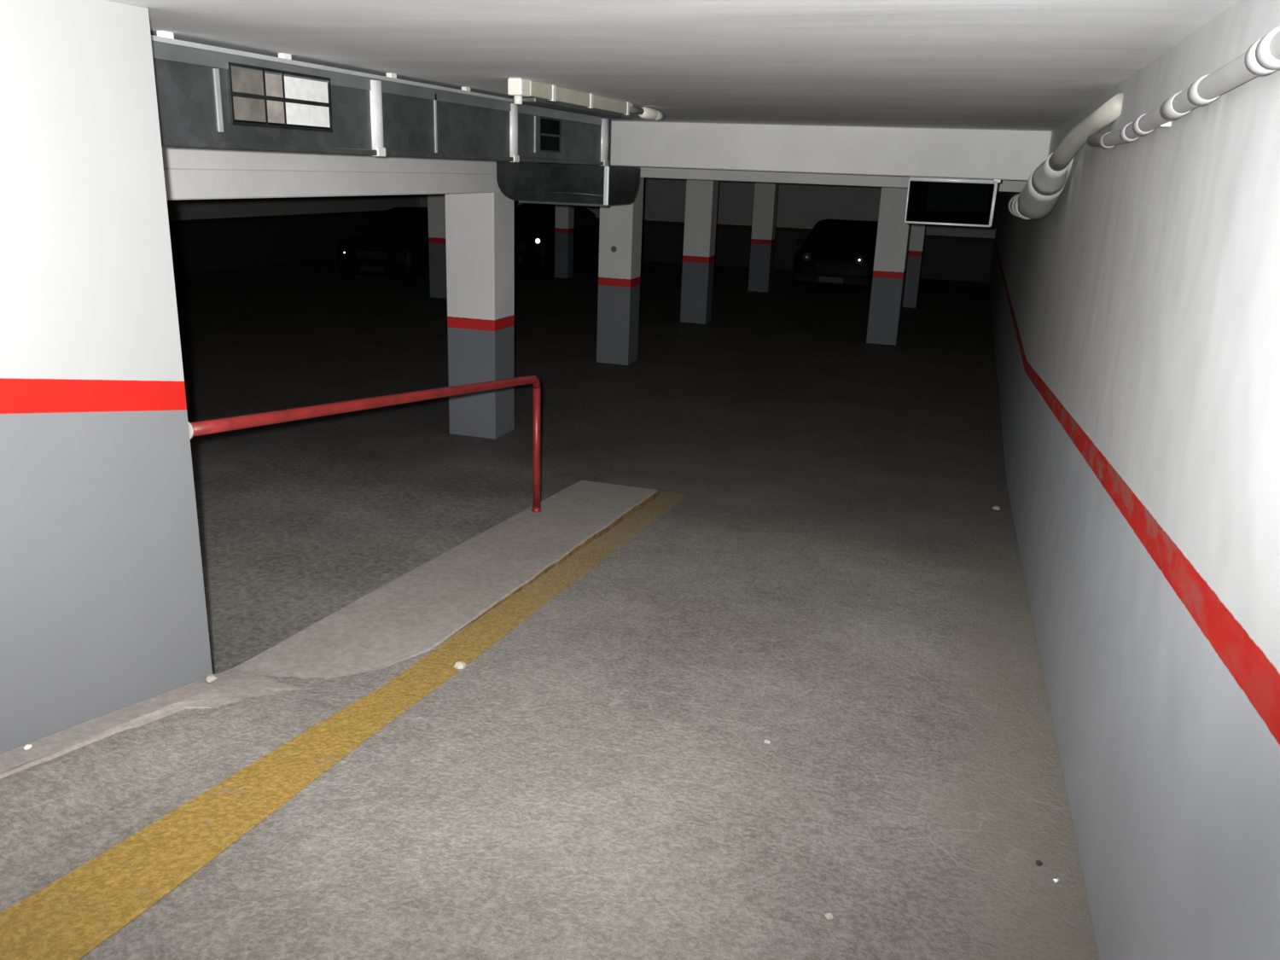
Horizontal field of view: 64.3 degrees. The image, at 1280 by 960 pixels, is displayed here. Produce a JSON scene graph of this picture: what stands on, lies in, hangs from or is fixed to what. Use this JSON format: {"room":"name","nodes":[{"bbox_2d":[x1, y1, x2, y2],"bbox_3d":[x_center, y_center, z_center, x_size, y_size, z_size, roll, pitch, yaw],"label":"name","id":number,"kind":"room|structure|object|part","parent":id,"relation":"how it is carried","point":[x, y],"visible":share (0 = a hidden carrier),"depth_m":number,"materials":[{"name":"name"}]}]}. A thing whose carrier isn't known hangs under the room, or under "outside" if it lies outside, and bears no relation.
{"room":"parking garage","nodes":[
{"label":"parking garage","id":0,"kind":"room"},
{"bbox_2d":[0,0,212,754],"bbox_3d":[-2.638,0.652,0.989,0.320,2.870,5.850,7,18,16],"label":"wall","id":1,"kind":"structure","parent":0,"point":[103,609],"depth_m":3.14,"materials":[{"name":"paint"}]},
{"bbox_2d":[166,194,419,275],"bbox_3d":[-11.233,-4.189,16.142,0.300,3.070,30.900,7,18,16],"label":"wall","id":2,"kind":"structure","parent":0,"point":[208,235],"depth_m":23.53,"materials":[{"name":"paint"}]},
{"bbox_2d":[0,447,1099,959],"bbox_3d":[-0.133,0.856,3.413,3.030,1.281,11.700,7,18,16],"label":"ramp","id":3,"kind":"structure","parent":0,"point":[598,778],"depth_m":3.28,"materials":[{"name":"concrete"}]},
{"bbox_2d":[453,661,466,669],"bbox_3d":[-0.733,0.753,4.142,0.045,0.022,0.046,15,21,36],"label":"pebble","id":4,"kind":"object","parent":3,"relation":"on","point":[459,665],"visible":1,"depth_m":4.13,"materials":[{"name":"stone"}]},
{"bbox_2d":[825,913,833,919],"bbox_3d":[0.500,1.150,2.687,0.021,0.009,0.020,-4,18,-20],"label":"chip","id":5,"kind":"object","parent":3,"relation":"on","point":[829,916],"visible":1,"depth_m":2.68,"materials":[{"name":"stone"}]},
{"bbox_2d":[992,505,1000,510],"bbox_3d":[2.692,0.207,7.686,0.060,0.028,0.051,13,20,32],"label":"lump","id":6,"kind":"object","parent":3,"relation":"on","point":[995,507],"visible":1,"depth_m":7.67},
{"bbox_2d":[1035,860,1042,866],"bbox_3d":[1.174,1.127,2.997,0.021,0.009,0.021,-8,20,-31],"label":"crumb","id":7,"kind":"object","parent":3,"relation":"on","point":[1038,863],"visible":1,"depth_m":2.99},
{"bbox_2d":[1052,877,1060,884],"bbox_3d":[1.193,1.144,2.912,0.024,0.012,0.022,0,17,-8],"label":"scrap","id":8,"kind":"object","parent":3,"relation":"on","point":[1056,880],"visible":1,"depth_m":2.91,"materials":[{"name":"white paper"}]},
{"bbox_2d":[174,256,1006,674],"bbox_3d":[-3.511,-1.780,14.108,16.130,0.200,30.600,7,18,16],"label":"floor","id":9,"kind":"structure","parent":0,"point":[299,521],"depth_m":10.99,"materials":[{"name":"grey concrete"}]},
{"bbox_2d":[0,480,657,779],"bbox_3d":[-1.622,0.942,2.885,0.610,1.281,9.780,7,18,16],"label":"kerb","id":10,"kind":"object","parent":9,"relation":"on","point":[417,611],"visible":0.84,"depth_m":4.66,"materials":[{"name":"grey concrete"}]},
{"bbox_2d":[23,744,32,750],"bbox_3d":[-1.839,0.801,3.059,0.023,0.010,0.024,5,17,8],"label":"flake","id":11,"kind":"object","parent":10,"relation":"on","point":[26,747],"visible":1,"depth_m":3.05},
{"bbox_2d":[204,674,217,682],"bbox_3d":[-1.598,0.735,3.791,0.042,0.021,0.039,-13,23,-41],"label":"crumb","id":12,"kind":"object","parent":10,"relation":"on","point":[210,677],"visible":1,"depth_m":3.78,"materials":[{"name":"white"}]},
{"bbox_2d":[187,375,541,512],"bbox_3d":[-1.136,-0.001,5.104,0.072,1.243,2.944,8,18,18],"label":"handrail","id":13,"kind":"object","parent":10,"relation":"on","point":[197,428],"visible":0.93,"depth_m":4.75,"materials":[{"name":"red metal"}]},
{"bbox_3d":[-1.123,-0.389,4.982,0.052,0.406,2.918,8,18,18],"label":"rail","id":14,"kind":"part","parent":13,"relation":"part of","materials":[{"name":"red metal"}]},
{"bbox_3d":[-0.656,-0.190,6.460,0.049,0.828,0.057,7,18,16],"label":"post","id":15,"kind":"part","parent":13,"relation":"part of","materials":[{"name":"red metal"}]},
{"bbox_2d":[336,206,430,285],"bbox_3d":[-4.718,-5.081,21.896,1.980,1.480,3.932,7,18,16],"label":"car","id":16,"kind":"object","parent":9,"relation":"on","point":[396,244],"visible":0.71,"depth_m":20.37,"materials":[{"name":"black paint"}]},
{"bbox_2d":[360,226,368,232],"bbox_3d":[-5.790,-5.279,21.420,0.160,0.120,0.090,7,18,16],"label":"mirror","id":17,"kind":"object","parent":16,"relation":"attached to","point":[363,229],"depth_m":21.37,"materials":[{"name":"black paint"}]},
{"bbox_3d":[-5.320,-4.200,20.240,0.520,0.110,0.038,7,18,16],"label":"number plate","id":18,"kind":"part","parent":16,"relation":"part of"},
{"bbox_2d":[356,250,388,259],"bbox_3d":[-5.301,-4.467,20.191,0.700,0.140,0.092,7,18,16],"label":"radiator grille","id":19,"kind":"object","parent":16,"relation":"attached to","point":[361,254],"depth_m":20.15,"materials":[{"name":"plastic"}]},
{"bbox_2d":[427,193,447,298],"bbox_3d":[-3.591,-4.828,18.821,0.520,2.870,0.400,7,18,16],"label":"column","id":20,"kind":"structure","parent":9,"relation":"on","point":[436,206],"depth_m":18.80,"materials":[{"name":"paint"}]},
{"bbox_2d":[444,192,514,438],"bbox_3d":[-1.464,-1.517,9.382,0.475,2.200,0.430,7,18,16],"label":"column","id":21,"kind":"structure","parent":9,"relation":"on","point":[480,227],"depth_m":9.20,"materials":[{"name":"paint"}]},
{"bbox_2d":[514,203,599,273],"bbox_3d":[-2.382,-6.088,25.409,1.980,1.520,3.946,7,18,16],"label":"car","id":22,"kind":"object","parent":9,"relation":"on","point":[534,224],"visible":0.46,"depth_m":24.67,"materials":[{"name":"black paint"}]},
{"bbox_3d":[-2.984,-5.162,23.774,0.520,0.110,0.038,7,18,16],"label":"number plate","id":23,"kind":"part","parent":22,"relation":"part of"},
{"bbox_2d":[514,243,526,250],"bbox_3d":[-2.964,-5.457,23.717,0.700,0.140,0.092,7,18,16],"label":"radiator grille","id":24,"kind":"object","parent":22,"relation":"attached to","point":[517,246],"depth_m":23.62,"materials":[{"name":"plastic"}]},
{"bbox_2d":[554,203,574,278],"bbox_3d":[-1.715,-5.827,23.127,0.320,2.400,0.350,7,18,16],"label":"column","id":25,"kind":"structure","parent":9,"relation":"on","point":[564,213],"depth_m":23.11,"materials":[{"name":"paint"}]},
{"bbox_2d":[596,177,643,365],"bbox_3d":[-0.264,-2.692,13.130,0.440,2.345,0.418,7,18,16],"label":"column","id":26,"kind":"structure","parent":9,"relation":"on","point":[620,224],"depth_m":13.00,"materials":[{"name":"paint"}]},
{"bbox_2d":[610,245,616,251],"bbox_3d":[-0.332,-2.918,12.864,0.084,0.082,0.011,7,18,16],"label":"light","id":27,"kind":"object","parent":26,"relation":"attached to","point":[613,248],"depth_m":12.86,"materials":[{"name":"grey plastic"}]},
{"bbox_2d":[680,179,718,324],"bbox_3d":[0.985,-3.838,16.939,0.450,2.400,0.380,7,18,16],"label":"column","id":28,"kind":"structure","parent":9,"relation":"on","point":[701,195],"depth_m":16.79,"materials":[{"name":"paint"}]},
{"bbox_2d":[747,181,779,291],"bbox_3d":[2.649,-5.276,21.850,0.440,2.400,0.380,7,18,16],"label":"column","id":29,"kind":"structure","parent":9,"relation":"on","point":[765,194],"depth_m":21.70,"materials":[{"name":"paint"}]},
{"bbox_2d":[791,218,878,296],"bbox_3d":[4.619,-5.097,23.045,1.940,1.500,3.929,7,18,16],"label":"car","id":30,"kind":"object","parent":9,"relation":"on","point":[835,253],"visible":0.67,"depth_m":21.56,"materials":[{"name":"black paint"}]},
{"bbox_2d":[797,238,804,244],"bbox_3d":[3.565,-5.282,22.565,0.160,0.120,0.090,7,18,16],"label":"mirror","id":31,"kind":"object","parent":30,"relation":"attached to","point":[801,241],"depth_m":22.52,"materials":[{"name":"black paint"}]},
{"bbox_3d":[4.016,-4.206,21.391,0.520,0.110,0.038,7,18,16],"label":"number plate","id":32,"kind":"part","parent":30,"relation":"part of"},
{"bbox_2d":[815,261,849,271],"bbox_3d":[4.035,-4.473,21.342,0.700,0.140,0.092,7,18,16],"label":"radiator grille","id":33,"kind":"object","parent":30,"relation":"attached to","point":[820,266],"depth_m":21.31,"materials":[{"name":"plastic"}]},
{"bbox_2d":[866,186,910,345],"bbox_3d":[3.817,-3.516,15.422,0.455,2.870,0.400,7,18,16],"label":"column","id":34,"kind":"structure","parent":9,"relation":"on","point":[893,235],"depth_m":15.33,"materials":[{"name":"paint"}]},
{"bbox_2d":[901,223,925,308],"bbox_3d":[5.397,-4.863,20.025,0.400,2.870,0.400,7,18,16],"label":"column","id":35,"kind":"structure","parent":9,"relation":"on","point":[917,231],"depth_m":20.01,"materials":[{"name":"paint"}]},
{"bbox_2d":[653,110,664,120],"bbox_3d":[0.132,-2.664,7.439,0.072,0.071,0.139,10,19,24],"label":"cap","id":36,"kind":"object","parent":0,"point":[660,116],"depth_m":7.41,"materials":[{"name":"beige plastic"}]},
{"bbox_2d":[112,0,1239,131],"bbox_3d":[-3.258,-4.720,13.162,16.430,0.250,30.600,7,18,16],"label":"ceiling","id":37,"kind":"structure","parent":0,"point":[1009,65],"depth_m":3.70,"materials":[{"name":"paint"}]},
{"bbox_2d":[161,145,509,200],"bbox_3d":[-3.137,-1.374,3.795,0.475,0.670,11.760,7,18,16],"label":"beam","id":38,"kind":"structure","parent":37,"relation":"attached to","point":[189,173],"depth_m":6.37,"materials":[{"name":"white paint"}]},
{"bbox_2d":[151,30,639,206],"bbox_3d":[-2.326,-1.319,3.836,1.039,0.742,12.100,7,18,16],"label":"air duct","id":39,"kind":"object","parent":37,"relation":"hanging from","point":[209,96],"visible":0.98,"depth_m":5.14,"materials":[{"name":"metal"}]},
{"bbox_2d":[226,61,332,132],"bbox_3d":[-1.573,-1.676,4.489,0.016,0.241,0.709,7,18,16],"label":"grille","id":40,"kind":"object","parent":39,"relation":"attached to","point":[261,96],"depth_m":4.44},
{"bbox_2d":[538,116,561,152],"bbox_3d":[-0.646,-2.466,7.278,0.016,0.234,0.394,7,18,16],"label":"grille","id":41,"kind":"object","parent":39,"relation":"attached to","point":[549,127],"depth_m":7.28,"materials":[{"name":"black metal"}]},
{"bbox_2d":[496,161,639,206],"bbox_3d":[-0.625,-2.627,9.032,1.030,0.330,0.865,7,18,16],"label":"hood","id":42,"kind":"object","parent":39,"relation":"attached to","point":[593,185],"depth_m":8.67,"materials":[{"name":"grey metal"}]},
{"bbox_2d":[507,77,664,120],"bbox_3d":[-0.269,-2.350,6.406,0.176,0.125,2.444,7,18,16],"label":"pipe","id":43,"kind":"object","parent":37,"relation":"attached to","point":[526,91],"visible":1,"depth_m":5.94,"materials":[{"name":"plastic"}]},
{"bbox_2d":[513,95,522,104],"bbox_3d":[-0.641,-2.002,5.361,0.044,0.042,0.044,7,18,16],"label":"socket","id":44,"kind":"object","parent":43,"relation":"attached to","point":[517,99],"depth_m":5.34,"materials":[{"name":"plastic"}]},
{"bbox_2d":[520,162,1027,191],"bbox_3d":[-3.311,-4.459,13.628,16.130,0.525,0.440,7,18,16],"label":"beam","id":45,"kind":"structure","parent":37,"relation":"attached to","point":[644,171],"depth_m":11.96,"materials":[{"name":"white paint"}]},
{"bbox_2d":[529,121,1052,180],"bbox_3d":[1.149,-3.100,9.513,4.990,0.405,0.350,7,18,16],"label":"beam","id":46,"kind":"structure","parent":37,"relation":"attached to","point":[1003,154],"depth_m":9.16,"materials":[{"name":"white paint"}]},
{"bbox_2d":[904,176,1000,226],"bbox_3d":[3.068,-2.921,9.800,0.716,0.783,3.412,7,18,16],"label":"sign","id":47,"kind":"object","parent":37,"relation":"hanging from","point":[930,200],"visible":0.92,"depth_m":10.54,"materials":[{"name":"plastic"}]},
{"bbox_2d":[419,177,1000,282],"bbox_3d":[1.251,-7.288,27.810,16.130,3.070,0.300,7,18,16],"label":"wall","id":48,"kind":"structure","parent":0,"point":[951,253],"depth_m":26.91,"materials":[{"name":"paint"}]},
{"bbox_2d":[989,0,1279,959],"bbox_3d":[4.404,-2.195,11.510,0.300,3.070,30.900,7,18,16],"label":"wall","id":49,"kind":"structure","parent":0,"point":[1136,321],"depth_m":2.54,"materials":[{"name":"paint"}]},
{"bbox_2d":[1001,93,1123,219],"bbox_3d":[3.153,-2.431,8.270,0.271,0.709,8.462,7,18,16],"label":"drain pipe","id":50,"kind":"object","parent":49,"relation":"attached to","point":[1044,187],"visible":0.99,"depth_m":5.80,"materials":[{"name":"beige plastic"}]},
{"bbox_2d":[1017,166,1066,219],"bbox_3d":[2.565,-1.842,6.516,0.241,0.357,0.836,7,18,16],"label":"socket","id":51,"kind":"object","parent":50,"relation":"attached to","point":[1033,204],"depth_m":6.44,"materials":[{"name":"grey plastic"}]},
{"bbox_2d":[1086,26,1279,149],"bbox_3d":[0.841,-0.554,0.871,0.089,0.304,8.203,7,18,16],"label":"pipe","id":52,"kind":"object","parent":49,"relation":"attached to","point":[1262,57],"visible":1,"depth_m":2.39,"materials":[{"name":"white plastic"}]},
{"bbox_2d":[1098,131,1115,149],"bbox_3d":[1.971,-1.429,4.285,0.064,0.064,0.160,7,18,16],"label":"socket","id":53,"kind":"object","parent":52,"relation":"attached to","point":[1101,143],"depth_m":4.26,"materials":[{"name":"white plastic"}]},
{"bbox_2d":[1119,122,1140,142],"bbox_3d":[1.757,-1.245,3.644,0.064,0.067,0.100,7,18,16],"label":"socket","id":54,"kind":"object","parent":52,"relation":"attached to","point":[1123,136],"depth_m":3.62,"materials":[{"name":"white plastic"}]},
{"bbox_2d":[1132,112,1154,135],"bbox_3d":[1.660,-1.169,3.349,0.064,0.067,0.100,7,18,16],"label":"socket","id":55,"kind":"object","parent":52,"relation":"attached to","point":[1136,128],"depth_m":3.32,"materials":[{"name":"white plastic"}]},
{"bbox_2d":[1159,91,1191,121],"bbox_3d":[1.484,-1.033,2.813,0.062,0.068,0.180,7,18,16],"label":"socket","id":56,"kind":"object","parent":52,"relation":"attached to","point":[1167,111],"depth_m":2.79,"materials":[{"name":"white plastic"}]},
{"bbox_2d":[1186,74,1220,105],"bbox_3d":[1.372,-0.946,2.471,0.064,0.067,0.100,7,18,16],"label":"socket","id":57,"kind":"object","parent":52,"relation":"attached to","point":[1195,98],"depth_m":2.45,"materials":[{"name":"white plastic"}]},
{"bbox_2d":[1244,36,1278,75],"bbox_3d":[1.199,-0.812,1.944,0.068,0.070,0.060,7,18,16],"label":"socket","id":58,"kind":"object","parent":52,"relation":"attached to","point":[1250,61],"depth_m":1.94,"materials":[{"name":"white plastic"}]},
{"bbox_2d":[1255,26,1279,69],"bbox_3d":[1.171,-0.791,1.861,0.070,0.072,0.070,7,18,16],"label":"socket","id":59,"kind":"object","parent":52,"relation":"attached to","point":[1265,56],"depth_m":1.85,"materials":[{"name":"white plastic"}]}
]}

